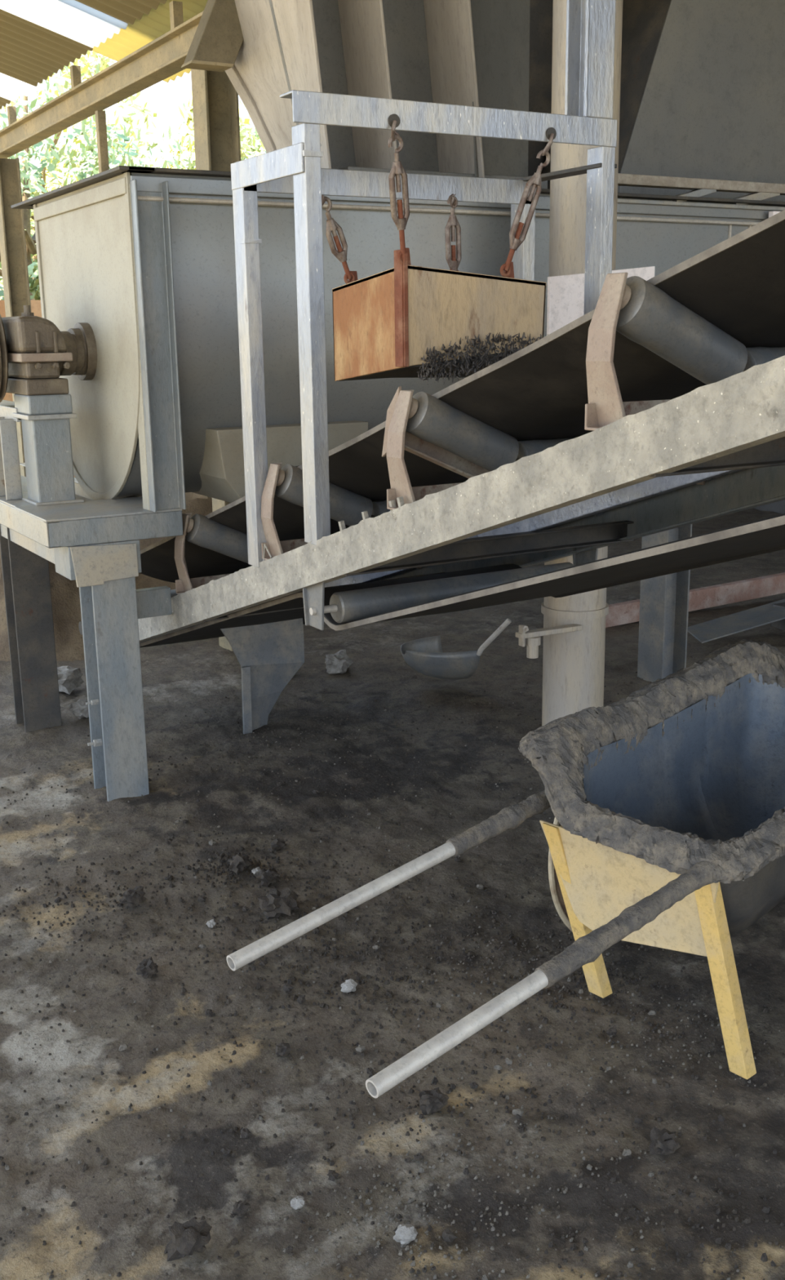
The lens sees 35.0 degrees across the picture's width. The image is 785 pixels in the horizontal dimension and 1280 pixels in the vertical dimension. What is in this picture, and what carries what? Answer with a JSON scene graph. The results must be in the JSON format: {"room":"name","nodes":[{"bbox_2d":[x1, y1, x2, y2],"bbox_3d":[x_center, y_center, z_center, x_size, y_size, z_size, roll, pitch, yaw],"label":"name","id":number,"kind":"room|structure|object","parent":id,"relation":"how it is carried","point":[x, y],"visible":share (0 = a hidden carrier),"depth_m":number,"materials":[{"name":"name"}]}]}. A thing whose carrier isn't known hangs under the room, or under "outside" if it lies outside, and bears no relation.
{"room":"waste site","nodes":[
{"label":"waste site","id":0,"kind":"room"},
{"bbox_2d":[0,96,10,109],"bbox_3d":[-6.396,-4.645,8.143,6.800,2.063,3.000,-9,16,-29],"label":"ceiling","id":1,"kind":"structure","parent":0,"point":[3,101],"depth_m":8.84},
{"bbox_2d":[0,72,33,101],"bbox_3d":[-5.482,-4.285,6.635,6.800,2.066,0.600,-9,16,-29],"label":"ceiling","id":2,"kind":"structure","parent":0,"point":[11,88],"depth_m":8.42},
{"bbox_2d":[0,8,93,86],"bbox_3d":[-5.005,-4.097,5.847,6.800,2.063,1.280,-9,16,-29],"label":"sheet","id":3,"kind":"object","parent":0,"point":[30,52],"depth_m":7.49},
{"bbox_2d":[0,0,128,48],"bbox_3d":[-4.523,-3.907,5.051,6.800,2.063,0.620,-9,16,-29],"label":"roof panel","id":4,"kind":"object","parent":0,"point":[73,20],"depth_m":6.83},
{"bbox_2d":[75,0,167,24],"bbox_3d":[-4.048,-3.720,4.267,6.800,2.066,1.250,-9,16,-29],"label":"ceiling","id":5,"kind":"structure","parent":0,"point":[125,11],"depth_m":6.47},
{"bbox_2d":[92,0,207,82],"bbox_3d":[-0.889,-3.175,6.311,0.500,0.176,2.750,-9,16,-29],"label":"ceiling","id":6,"kind":"structure","parent":0,"point":[151,26],"depth_m":6.83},
{"bbox_2d":[0,508,784,1279],"bbox_3d":[1.051,0.305,5.440,10.058,0.038,11.930,-9,16,-29],"label":"floor","id":7,"kind":"structure","parent":0,"point":[180,678],"depth_m":3.05,"materials":[{"name":"concrete"}]},
{"bbox_2d":[0,551,84,662],"bbox_3d":[-1.976,-0.388,6.943,1.200,0.778,1.600,-9,16,-29],"label":"mound","id":8,"kind":"object","parent":7,"relation":"on","point":[65,595],"visible":0.13,"depth_m":6.54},
{"bbox_2d":[57,666,84,694],"bbox_3d":[-1.531,0.191,5.816,0.152,0.127,0.180,0,14,4],"label":"stone","id":9,"kind":"object","parent":7,"relation":"on","point":[69,678],"visible":0.68,"depth_m":5.78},
{"bbox_2d":[67,698,88,719],"bbox_3d":[-1.353,0.302,5.435,0.098,0.091,0.123,4,15,17],"label":"stone","id":10,"kind":"object","parent":7,"relation":"on","point":[79,708],"visible":0.72,"depth_m":5.40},
{"bbox_2d":[0,462,183,801],"bbox_3d":[-1.462,-0.131,5.233,0.479,1.042,2.092,-9,16,-29],"label":"support stand","id":11,"kind":"object","parent":7,"relation":"on","point":[92,543],"visible":0.84,"depth_m":4.42,"materials":[{"name":"grey metal"}]},
{"bbox_2d":[0,393,84,506],"bbox_3d":[-1.558,-0.808,4.996,0.225,0.388,1.320,-9,16,-29],"label":"pedestal","id":12,"kind":"object","parent":11,"relation":"on","point":[44,419],"visible":0.98,"depth_m":4.49,"materials":[{"name":"grey metal"}]},
{"bbox_2d":[0,305,85,402],"bbox_3d":[-1.352,-1.060,4.573,0.374,0.370,0.518,-9,16,-29],"label":"housing","id":13,"kind":"object","parent":12,"relation":"on","point":[34,353],"visible":1,"depth_m":4.41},
{"bbox_2d":[94,110,109,173],"bbox_3d":[-1.719,-1.715,7.761,0.050,2.950,0.050,-9,16,-29],"label":"column","id":14,"kind":"structure","parent":7,"relation":"on","point":[100,116],"depth_m":7.43,"materials":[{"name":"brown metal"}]},
{"bbox_2d":[113,870,119,875],"bbox_3d":[-0.849,0.717,3.833,0.023,0.013,0.018,-9,16,-29],"label":"pebble","id":15,"kind":"object","parent":7,"relation":"on","point":[116,873],"visible":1,"depth_m":3.83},
{"bbox_2d":[118,1044,127,1051],"bbox_3d":[-0.625,0.945,2.889,0.020,0.013,0.017,-1,14,-1],"label":"pebble","id":16,"kind":"object","parent":7,"relation":"on","point":[123,1046],"visible":1,"depth_m":2.88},
{"bbox_2d":[120,885,146,907],"bbox_3d":[-0.753,0.744,3.612,0.070,0.055,0.072,5,15,23],"label":"clod","id":17,"kind":"object","parent":7,"relation":"on","point":[131,897],"visible":1,"depth_m":3.60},
{"bbox_2d":[136,956,158,978],"bbox_3d":[-0.638,0.853,3.233,0.059,0.049,0.054,-9,16,-29],"label":"clod","id":18,"kind":"object","parent":7,"relation":"on","point":[147,967],"visible":1,"depth_m":3.22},
{"bbox_2d":[164,875,173,880],"bbox_3d":[-0.686,0.730,3.825,0.028,0.015,0.022,-9,16,-29],"label":"pebble","id":19,"kind":"object","parent":7,"relation":"on","point":[169,877],"visible":1,"depth_m":3.82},
{"bbox_2d":[164,838,173,844],"bbox_3d":[-0.727,0.656,4.058,0.027,0.020,0.022,-6,15,-19],"label":"pebble","id":20,"kind":"object","parent":7,"relation":"on","point":[169,841],"visible":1,"depth_m":4.05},
{"bbox_2d":[135,492,213,589],"bbox_3d":[-1.020,-0.879,7.883,3.000,1.251,2.000,-9,16,-29],"label":"mound","id":21,"kind":"object","parent":7,"relation":"on","point":[198,504],"visible":0.03,"depth_m":7.27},
{"bbox_2d":[165,1217,212,1261],"bbox_3d":[-0.368,1.085,2.251,0.077,0.064,0.080,3,14,13],"label":"clod","id":22,"kind":"object","parent":7,"relation":"on","point":[189,1237],"visible":1,"depth_m":2.23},
{"bbox_2d":[197,895,207,902],"bbox_3d":[-0.559,0.761,3.656,0.028,0.018,0.019,0,14,2],"label":"pebble","id":23,"kind":"object","parent":7,"relation":"on","point":[201,898],"visible":1,"depth_m":3.65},
{"bbox_2d":[199,944,206,948],"bbox_3d":[-0.515,0.829,3.372,0.018,0.012,0.015,3,14,16],"label":"pebble","id":24,"kind":"object","parent":7,"relation":"on","point":[202,946],"visible":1,"depth_m":3.37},
{"bbox_2d":[204,1008,213,1015],"bbox_3d":[-0.451,0.916,3.065,0.021,0.014,0.014,-9,16,-30],"label":"pebble","id":25,"kind":"object","parent":7,"relation":"on","point":[208,1011],"visible":1,"depth_m":3.06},
{"bbox_2d":[205,919,216,928],"bbox_3d":[-0.511,0.799,3.508,0.028,0.024,0.026,3,14,16],"label":"stone","id":26,"kind":"object","parent":7,"relation":"on","point":[211,923],"visible":1,"depth_m":3.50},
{"bbox_2d":[208,839,215,845],"bbox_3d":[-0.589,0.660,4.062,0.020,0.016,0.024,8,16,30],"label":"pebble","id":27,"kind":"object","parent":7,"relation":"on","point":[212,842],"visible":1,"depth_m":4.06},
{"bbox_2d":[191,68,240,651],"bbox_3d":[-0.886,-1.387,6.387,0.170,2.950,0.370,-9,16,-29],"label":"column","id":28,"kind":"structure","parent":7,"relation":"on","point":[215,104],"depth_m":6.01,"materials":[{"name":"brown metal"}]},
{"bbox_2d":[0,0,204,158],"bbox_3d":[-2.430,-3.576,8.503,0.120,0.275,6.650,-9,16,-29],"label":"beam","id":29,"kind":"structure","parent":28,"relation":"on","point":[163,57],"depth_m":7.23,"materials":[{"name":"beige metal"}]},
{"bbox_2d":[220,1146,230,1155],"bbox_3d":[-0.337,1.032,2.517,0.021,0.011,0.017,2,14,12],"label":"pebble","id":30,"kind":"object","parent":7,"relation":"on","point":[225,1150],"visible":1,"depth_m":2.51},
{"bbox_2d":[231,902,239,906],"bbox_3d":[-0.458,0.772,3.630,0.021,0.014,0.014,-1,14,1],"label":"pebble","id":31,"kind":"object","parent":7,"relation":"on","point":[234,904],"visible":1,"depth_m":3.63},
{"bbox_2d":[226,852,252,872],"bbox_3d":[-0.477,0.690,3.863,0.077,0.065,0.074,-9,16,-29],"label":"clod","id":32,"kind":"object","parent":7,"relation":"on","point":[239,863],"visible":1,"depth_m":3.84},
{"bbox_2d":[231,1200,249,1216],"bbox_3d":[-0.286,1.073,2.349,0.034,0.028,0.032,-2,14,-5],"label":"clod","id":33,"kind":"object","parent":7,"relation":"on","point":[241,1207],"visible":1,"depth_m":2.34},
{"bbox_2d":[242,906,249,911],"bbox_3d":[-0.426,0.779,3.604,0.021,0.014,0.014,7,16,27],"label":"pebble","id":34,"kind":"object","parent":7,"relation":"on","point":[245,908],"visible":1,"depth_m":3.60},
{"bbox_2d":[240,1128,252,1137],"bbox_3d":[-0.304,1.019,2.576,0.022,0.015,0.028,-9,16,-29],"label":"pebble","id":35,"kind":"object","parent":7,"relation":"on","point":[245,1133],"visible":1,"depth_m":2.57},
{"bbox_2d":[251,866,262,874],"bbox_3d":[-0.419,0.710,3.830,0.032,0.022,0.026,-9,16,-29],"label":"stone","id":36,"kind":"object","parent":7,"relation":"on","point":[255,871],"visible":0.9,"depth_m":3.82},
{"bbox_2d":[259,960,267,966],"bbox_3d":[-0.339,0.852,3.279,0.022,0.017,0.019,1,14,7],"label":"pebble","id":37,"kind":"object","parent":7,"relation":"on","point":[263,963],"visible":1,"depth_m":3.27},
{"bbox_2d":[254,867,279,886],"bbox_3d":[-0.380,0.716,3.759,0.078,0.053,0.057,-9,16,-29],"label":"clod","id":38,"kind":"object","parent":7,"relation":"on","point":[268,876],"visible":1,"depth_m":3.75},
{"bbox_2d":[267,846,275,853],"bbox_3d":[-0.386,0.674,3.984,0.022,0.020,0.027,4,15,19],"label":"pebble","id":39,"kind":"object","parent":7,"relation":"on","point":[271,850],"visible":1,"depth_m":3.98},
{"bbox_2d":[271,837,285,850],"bbox_3d":[-0.368,0.659,4.014,0.051,0.038,0.044,-9,16,-29],"label":"clod","id":40,"kind":"object","parent":7,"relation":"on","point":[278,843],"visible":1,"depth_m":4.00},
{"bbox_2d":[257,887,299,919],"bbox_3d":[-0.324,0.761,3.559,0.114,0.089,0.112,-9,16,-29],"label":"clod","id":41,"kind":"object","parent":7,"relation":"on","point":[275,903],"visible":1,"depth_m":3.53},
{"bbox_2d":[275,1041,293,1057],"bbox_3d":[-0.252,0.943,2.865,0.039,0.031,0.038,-9,16,-29],"label":"clod","id":42,"kind":"object","parent":7,"relation":"on","point":[283,1049],"visible":1,"depth_m":2.86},
{"bbox_2d":[283,983,293,991],"bbox_3d":[-0.266,0.883,3.157,0.028,0.018,0.019,7,16,29],"label":"pebble","id":43,"kind":"object","parent":7,"relation":"on","point":[286,988],"visible":1,"depth_m":3.15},
{"bbox_2d":[285,1244,293,1253],"bbox_3d":[-0.187,1.102,2.255,0.016,0.011,0.011,-6,15,-20],"label":"pebble","id":44,"kind":"object","parent":7,"relation":"on","point":[289,1249],"visible":1,"depth_m":2.25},
{"bbox_2d":[290,1195,305,1209],"bbox_3d":[-0.180,1.068,2.365,0.028,0.023,0.025,-9,16,-29],"label":"stone","id":45,"kind":"object","parent":7,"relation":"on","point":[298,1202],"visible":1,"depth_m":2.36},
{"bbox_2d":[296,995,306,1003],"bbox_3d":[-0.227,0.893,3.097,0.019,0.018,0.028,7,16,30],"label":"pebble","id":46,"kind":"object","parent":7,"relation":"on","point":[301,999],"visible":1,"depth_m":3.09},
{"bbox_2d":[312,927,319,933],"bbox_3d":[-0.213,0.807,3.461,0.022,0.015,0.028,4,15,19],"label":"pebble","id":47,"kind":"object","parent":7,"relation":"on","point":[316,931],"visible":0.88,"depth_m":3.46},
{"bbox_2d":[312,788,319,794],"bbox_3d":[-0.277,0.549,4.503,0.019,0.018,0.028,-12,18,-38],"label":"pebble","id":48,"kind":"object","parent":7,"relation":"on","point":[315,791],"visible":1,"depth_m":4.50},
{"bbox_2d":[327,1169,339,1181],"bbox_3d":[-0.117,1.053,2.449,0.022,0.020,0.027,5,15,23],"label":"pebble","id":49,"kind":"object","parent":7,"relation":"on","point":[332,1175],"visible":1,"depth_m":2.44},
{"bbox_2d":[324,648,353,673],"bbox_3d":[-0.278,0.112,6.123,0.148,0.122,0.131,-9,16,-29],"label":"stone","id":50,"kind":"object","parent":7,"relation":"on","point":[339,662],"visible":1,"depth_m":6.09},
{"bbox_2d":[341,978,357,992],"bbox_3d":[-0.111,0.876,3.149,0.042,0.038,0.038,-9,16,-29],"label":"stone","id":51,"kind":"object","parent":7,"relation":"on","point":[349,985],"visible":1,"depth_m":3.14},
{"bbox_2d":[355,1044,365,1052],"bbox_3d":[-0.074,0.944,2.878,0.020,0.016,0.024,10,18,38],"label":"pebble","id":52,"kind":"object","parent":7,"relation":"on","point":[360,1048],"visible":1,"depth_m":2.87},
{"bbox_2d":[365,1031,373,1037],"bbox_3d":[-0.054,0.935,2.951,0.021,0.011,0.017,-4,14,-13],"label":"pebble","id":53,"kind":"object","parent":7,"relation":"on","point":[370,1034],"visible":1,"depth_m":2.95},
{"bbox_2d":[366,1067,373,1074],"bbox_3d":[-0.051,0.966,2.795,0.017,0.011,0.021,-10,16,-32],"label":"pebble","id":54,"kind":"object","parent":7,"relation":"on","point":[367,1068],"visible":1,"depth_m":2.79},
{"bbox_2d":[372,944,379,949],"bbox_3d":[-0.045,0.828,3.358,0.015,0.012,0.018,-10,16,-32],"label":"pebble","id":55,"kind":"object","parent":7,"relation":"on","point":[375,947],"visible":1,"depth_m":3.35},
{"bbox_2d":[2,660,780,1279],"bbox_3d":[0.504,0.668,3.986,4.157,0.031,3.312,-9,16,-29],"label":"chips","id":56,"kind":"object","parent":7,"relation":"on","point":[630,1264],"visible":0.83,"depth_m":2.51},
{"bbox_2d":[0,656,784,1279],"bbox_3d":[0.401,0.675,3.966,3.507,0.034,4.097,-5,14,-16],"label":"crumbs","id":57,"kind":"object","parent":7,"relation":"on","point":[718,1240],"visible":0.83,"depth_m":3.12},
{"bbox_2d":[393,1223,417,1244],"bbox_3d":[0.024,1.088,2.277,0.045,0.038,0.037,0,14,3],"label":"stone","id":58,"kind":"object","parent":7,"relation":"on","point":[405,1233],"visible":1,"depth_m":2.27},
{"bbox_2d":[413,1153,423,1161],"bbox_3d":[0.052,1.038,2.500,0.021,0.011,0.017,1,14,5],"label":"pebble","id":59,"kind":"object","parent":7,"relation":"on","point":[419,1157],"visible":1,"depth_m":2.50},
{"bbox_2d":[418,1087,448,1115],"bbox_3d":[0.086,0.983,2.651,0.068,0.048,0.066,-9,16,-29],"label":"clod","id":60,"kind":"object","parent":7,"relation":"on","point":[433,1100],"visible":1,"depth_m":2.63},
{"bbox_2d":[442,1229,457,1242],"bbox_3d":[0.103,1.089,2.275,0.028,0.018,0.019,12,19,43],"label":"pebble","id":61,"kind":"object","parent":7,"relation":"on","point":[447,1235],"visible":1,"depth_m":2.27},
{"bbox_2d":[448,893,455,898],"bbox_3d":[0.174,0.750,3.648,0.020,0.015,0.017,6,15,26],"label":"pebble","id":62,"kind":"object","parent":7,"relation":"on","point":[451,895],"visible":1,"depth_m":3.65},
{"bbox_2d":[400,618,511,679],"bbox_3d":[0.267,0.042,5.711,0.264,0.329,0.522,-13,18,-40],"label":"metal scoop","id":63,"kind":"object","parent":7,"relation":"on","point":[426,655],"visible":1,"depth_m":5.71,"materials":[{"name":"metal"}]},
{"bbox_2d":[400,635,479,679],"bbox_3d":[0.202,0.109,5.772,0.252,0.172,0.367,-9,16,-29],"label":"bowl","id":64,"kind":"object","parent":63,"relation":"on","point":[426,655],"depth_m":5.72,"materials":[{"name":"metal"}]},
{"bbox_2d":[454,856,462,862],"bbox_3d":[0.205,0.685,3.897,0.022,0.015,0.028,5,15,23],"label":"pebble","id":65,"kind":"object","parent":7,"relation":"on","point":[457,858],"visible":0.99,"depth_m":3.89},
{"bbox_2d":[137,355,784,733],"bbox_3d":[0.427,-0.207,3.401,1.037,2.035,5.182,-9,16,-29],"label":"conveyor","id":66,"kind":"object","parent":7,"relation":"on","point":[642,470],"visible":0.79,"depth_m":3.24,"materials":[{"name":"grey metal"}]},
{"bbox_2d":[78,589,177,635],"bbox_3d":[-0.882,-0.126,5.724,1.120,0.240,0.240,-9,16,-29],"label":"drum","id":67,"kind":"object","parent":66,"relation":"on","point":[173,593],"visible":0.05,"depth_m":5.57,"materials":[{"name":"metal"}]},
{"bbox_2d":[174,512,421,594],"bbox_3d":[-0.332,-0.371,4.699,1.026,0.294,0.121,-9,16,-29],"label":"roller","id":68,"kind":"object","parent":66,"relation":"on","point":[198,530],"visible":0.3,"depth_m":4.46,"materials":[{"name":"metal"}]},
{"bbox_2d":[261,462,390,559],"bbox_3d":[0.053,-0.450,4.000,1.026,0.294,0.121,-9,16,-29],"label":"roller","id":69,"kind":"object","parent":66,"relation":"on","point":[286,482],"visible":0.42,"depth_m":3.78,"materials":[{"name":"metal"}]},
{"bbox_2d":[231,89,617,567],"bbox_3d":[0.103,-0.886,3.773,1.079,1.296,0.476,-9,16,-29],"label":"frame","id":70,"kind":"object","parent":66,"relation":"on","point":[295,169],"visible":0.8,"depth_m":3.57,"materials":[{"name":"grey metal"}]},
{"bbox_2d":[321,195,355,284],"bbox_3d":[-0.171,-1.199,3.744,0.135,0.254,0.035,-13,19,-41],"label":"turnbuckle","id":71,"kind":"object","parent":70,"relation":"hanging from","point":[331,224],"visible":0.86,"depth_m":3.74,"materials":[{"name":"brown metal"}]},
{"bbox_2d":[387,120,409,263],"bbox_3d":[0.016,-1.213,3.392,0.043,0.364,0.116,6,16,27],"label":"turnbuckle","id":72,"kind":"object","parent":70,"relation":"hanging from","point":[397,170],"visible":1,"depth_m":3.39,"materials":[{"name":"brown metal"}]},
{"bbox_2d":[332,248,548,385],"bbox_3d":[0.146,-0.979,3.786,0.504,0.378,0.470,-9,16,-29],"label":"magnet","id":73,"kind":"object","parent":70,"relation":"hanging from","point":[406,320],"visible":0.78,"depth_m":3.62,"materials":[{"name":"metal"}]},
{"bbox_2d":[444,193,462,271],"bbox_3d":[0.192,-1.272,3.930,0.031,0.265,0.057,11,18,40],"label":"turnbuckle","id":74,"kind":"object","parent":70,"relation":"hanging from","point":[454,258],"visible":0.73,"depth_m":3.92,"materials":[{"name":"brown metal"}]},
{"bbox_2d":[500,133,554,277],"bbox_3d":[0.389,-1.258,3.613,0.153,0.394,0.042,-1,14,-2],"label":"turnbuckle","id":75,"kind":"object","parent":70,"relation":"hanging from","point":[516,240],"visible":1,"depth_m":3.61,"materials":[{"name":"brown metal"}]},
{"bbox_2d":[564,0,616,119],"bbox_3d":[0.562,-2.704,3.398,0.112,2.400,0.107,-9,16,-29],"label":"column","id":76,"kind":"structure","parent":70,"relation":"on","point":[590,24],"depth_m":3.63,"materials":[{"name":"grey metal"}]},
{"bbox_2d":[302,546,598,630],"bbox_3d":[0.205,-0.172,3.819,1.020,0.145,0.113,-9,16,-29],"label":"roller","id":77,"kind":"object","parent":66,"relation":"hanging from","point":[344,606],"visible":0.51,"depth_m":3.68,"materials":[{"name":"metal"}]},
{"bbox_2d":[139,209,784,647],"bbox_3d":[0.434,-0.459,3.315,0.812,1.997,5.100,-9,16,-29],"label":"conveyor belt","id":78,"kind":"object","parent":66,"relation":"on","point":[539,391],"visible":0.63,"depth_m":2.91,"materials":[{"name":"black rubber"}]},
{"bbox_2d":[382,386,705,510],"bbox_3d":[0.424,-0.539,3.323,1.026,0.303,0.175,-9,16,-29],"label":"roller","id":79,"kind":"object","parent":66,"relation":"attached to","point":[422,424],"visible":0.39,"depth_m":3.10,"materials":[{"name":"metal"}]},
{"bbox_2d":[584,272,784,431],"bbox_3d":[0.823,-0.608,2.603,1.026,0.294,0.121,-9,16,-29],"label":"roller","id":80,"kind":"object","parent":66,"relation":"attached to","point":[633,307],"visible":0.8,"depth_m":2.37,"materials":[{"name":"metal"}]},
{"bbox_2d":[470,1081,478,1088],"bbox_3d":[0.179,0.978,2.735,0.021,0.011,0.017,11,18,39],"label":"pebble","id":81,"kind":"object","parent":7,"relation":"on","point":[473,1085],"visible":1,"depth_m":2.73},
{"bbox_2d":[476,884,484,888],"bbox_3d":[0.263,0.735,3.716,0.024,0.016,0.020,-1,14,0],"label":"pebble","id":82,"kind":"object","parent":7,"relation":"on","point":[479,886],"visible":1,"depth_m":3.71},
{"bbox_2d":[493,1064,502,1070],"bbox_3d":[0.237,0.962,2.803,0.015,0.012,0.018,-6,15,-20],"label":"pebble","id":83,"kind":"object","parent":7,"relation":"on","point":[498,1067],"visible":1,"depth_m":2.80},
{"bbox_2d":[226,639,784,1097],"bbox_3d":[0.577,0.566,2.807,1.935,0.750,0.830,-13,18,-40],"label":"wheelbarrow","id":84,"kind":"object","parent":7,"relation":"on","point":[666,799],"visible":1,"depth_m":2.95,"materials":[{"name":"metal"}]},
{"bbox_2d":[583,673,784,934],"bbox_3d":[0.866,0.392,3.131,1.061,0.491,0.769,-9,16,-29],"label":"tray","id":85,"kind":"object","parent":84,"relation":"on","point":[684,774],"depth_m":3.13,"materials":[{"name":"metal"}]},
{"bbox_2d":[505,1057,512,1064],"bbox_3d":[0.263,0.952,2.818,0.015,0.012,0.018,-2,14,-3],"label":"pebble","id":86,"kind":"object","parent":7,"relation":"on","point":[508,1060],"visible":1,"depth_m":2.81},
{"bbox_2d":[509,939,515,944],"bbox_3d":[0.324,0.818,3.375,0.021,0.011,0.017,-4,14,-13],"label":"pebble","id":87,"kind":"object","parent":7,"relation":"on","point":[512,941],"visible":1,"depth_m":3.37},
{"bbox_2d":[512,1107,524,1115],"bbox_3d":[0.264,0.992,2.618,0.024,0.016,0.020,0,14,5],"label":"pebble","id":88,"kind":"object","parent":7,"relation":"on","point":[519,1111],"visible":1,"depth_m":2.61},
{"bbox_2d":[539,946,546,951],"bbox_3d":[0.401,0.825,3.317,0.020,0.015,0.017,12,19,41],"label":"pebble","id":89,"kind":"object","parent":7,"relation":"on","point":[542,948],"visible":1,"depth_m":3.31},
{"bbox_2d":[515,0,622,725],"bbox_3d":[0.612,-1.795,4.406,0.264,4.650,0.516,11,18,40],"label":"column","id":90,"kind":"structure","parent":7,"relation":"on","point":[573,632],"depth_m":4.68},
{"bbox_2d":[546,266,655,335],"bbox_3d":[0.761,-1.156,4.538,0.485,0.402,0.016,-9,16,-29],"label":"board","id":91,"kind":"object","parent":90,"relation":"attached to","point":[566,293],"visible":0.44,"depth_m":4.43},
{"bbox_2d":[586,1164,592,1170],"bbox_3d":[0.388,1.037,2.451,0.010,0.008,0.012,5,15,23],"label":"pebble","id":92,"kind":"object","parent":7,"relation":"on","point":[589,1166],"visible":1,"depth_m":2.45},
{"bbox_2d":[605,1027,617,1035],"bbox_3d":[0.517,0.925,2.938,0.027,0.020,0.022,3,14,15],"label":"pebble","id":93,"kind":"object","parent":7,"relation":"on","point":[611,1031],"visible":1,"depth_m":2.93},
{"bbox_2d":[622,1148,631,1155],"bbox_3d":[0.471,1.030,2.503,0.018,0.012,0.015,2,14,11],"label":"pebble","id":94,"kind":"object","parent":7,"relation":"on","point":[626,1152],"visible":1,"depth_m":2.50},
{"bbox_2d":[648,1009,657,1015],"bbox_3d":[0.630,0.904,3.022,0.018,0.012,0.015,11,18,40],"label":"pebble","id":95,"kind":"object","parent":7,"relation":"on","point":[652,1012],"visible":1,"depth_m":3.02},
{"bbox_2d":[637,524,692,682],"bbox_3d":[1.268,-0.366,5.775,0.150,1.200,0.170,-9,16,-29],"label":"steel column","id":96,"kind":"structure","parent":7,"relation":"on","point":[664,599],"depth_m":5.82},
{"bbox_2d":[10,165,784,512],"bbox_3d":[0.937,-1.427,5.897,5.052,1.143,1.394,-9,16,-29],"label":"tank","id":97,"kind":"object","parent":96,"relation":"on","point":[137,264],"depth_m":4.45,"materials":[{"name":"grey metal"}]},
{"bbox_2d":[225,0,547,188],"bbox_3d":[-0.082,-2.542,5.125,1.340,1.444,0.850,-9,16,-29],"label":"hopper","id":98,"kind":"object","parent":97,"relation":"on","point":[476,53],"visible":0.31,"depth_m":5.04,"materials":[{"name":"metal"}]},
{"bbox_2d":[181,0,243,71],"bbox_3d":[-0.660,-2.600,5.092,0.422,0.500,0.114,-9,16,-29],"label":"duct","id":99,"kind":"object","parent":98,"relation":"attached to","point":[216,43],"visible":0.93,"depth_m":5.05,"materials":[{"name":"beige metal"}]},
{"bbox_2d":[528,0,784,201],"bbox_3d":[1.538,-3.269,5.998,3.000,2.380,0.800,-9,16,-29],"label":"hopper","id":100,"kind":"object","parent":97,"relation":"on","point":[703,83],"visible":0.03,"depth_m":5.75,"materials":[{"name":"metal"}]},
{"bbox_2d":[617,173,784,211],"bbox_3d":[1.698,-1.948,5.485,1.980,0.113,0.070,-9,16,-29],"label":"frame","id":101,"kind":"object","parent":97,"relation":"on","point":[760,191],"visible":0.65,"depth_m":5.23,"materials":[{"name":"grey metal"}]},
{"bbox_2d":[649,1126,679,1155],"bbox_3d":[0.545,1.011,2.506,0.064,0.047,0.059,-2,14,-5],"label":"clod","id":102,"kind":"object","parent":7,"relation":"on","point":[663,1142],"visible":1,"depth_m":2.49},
{"bbox_2d":[605,572,784,627],"bbox_3d":[2.184,-0.311,7.506,2.804,0.181,0.052,-9,16,-29],"label":"steel beam","id":103,"kind":"structure","parent":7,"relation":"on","point":[625,612],"depth_m":7.33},
{"bbox_2d":[771,602,784,630],"bbox_3d":[2.266,-0.135,6.900,0.300,0.142,0.160,-9,16,-29],"label":"concrete block","id":104,"kind":"object","parent":7,"relation":"on","point":[780,624],"visible":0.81,"depth_m":6.85,"materials":[{"name":"concrete"}]},
{"bbox_2d":[688,599,784,643],"bbox_3d":[2.034,-0.154,6.744,1.249,0.118,0.300,-9,16,-29],"label":"sheet","id":105,"kind":"object","parent":104,"relation":"on","point":[763,615],"visible":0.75,"depth_m":6.61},
{"bbox_2d":[752,499,784,514],"bbox_3d":[6.288,-2.654,5.978,0.200,5.500,13.700,-9,16,-29],"label":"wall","id":106,"kind":"structure","parent":0,"point":[779,507],"depth_m":11.18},
{"bbox_3d":[1.029,-2.562,17.909,140.000,0.340,150.000,-9,16,-29],"label":"ground","id":107,"kind":"structure","parent":0,"visible":0},
{"bbox_2d":[0,157,31,476],"bbox_3d":[-2.926,-2.191,9.756,0.160,2.950,0.360,-9,16,-29],"label":"column","id":108,"kind":"structure","parent":107,"relation":"on","point":[13,252],"depth_m":9.45,"materials":[{"name":"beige metal"}]},
{"bbox_2d":[0,229,40,300],"bbox_3d":[-4.337,-3.342,13.504,2.744,3.552,2.622,-9,16,-29],"label":"tree","id":109,"kind":"object","parent":107,"relation":"on","point":[33,268],"visible":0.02,"depth_m":12.99,"materials":[{"name":"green plant"}]},
{"bbox_2d":[0,300,75,477],"bbox_3d":[-3.205,-2.387,12.643,1.700,2.050,0.200,-9,16,-29],"label":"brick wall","id":110,"kind":"structure","parent":107,"relation":"on","point":[36,308],"depth_m":12.15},
{"bbox_2d":[0,50,160,300],"bbox_3d":[-4.946,-5.849,18.243,3.946,6.146,4.332,-9,16,-29],"label":"tree","id":111,"kind":"object","parent":107,"relation":"on","point":[104,61],"visible":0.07,"depth_m":17.55,"materials":[{"name":"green plant"}]},
{"bbox_2d":[0,61,195,300],"bbox_3d":[-4.206,-4.264,14.859,3.269,4.681,3.540,-9,16,-29],"label":"tree","id":112,"kind":"object","parent":107,"relation":"on","point":[91,167],"visible":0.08,"depth_m":14.12,"materials":[{"name":"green plant"}]},
{"bbox_2d":[162,90,265,169],"bbox_3d":[-1.631,-4.822,16.962,2.714,4.680,3.503,-5,14,-15],"label":"tree","id":113,"kind":"object","parent":107,"relation":"on","point":[185,136],"visible":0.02,"depth_m":15.35,"materials":[{"name":"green plant"}]},
{"bbox_2d":[170,97,266,168],"bbox_3d":[-1.190,-5.328,18.017,3.748,5.141,3.421,-7,15,-22],"label":"tree","id":114,"kind":"object","parent":107,"relation":"on","point":[255,142],"visible":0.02,"depth_m":17.17,"materials":[{"name":"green plant"}]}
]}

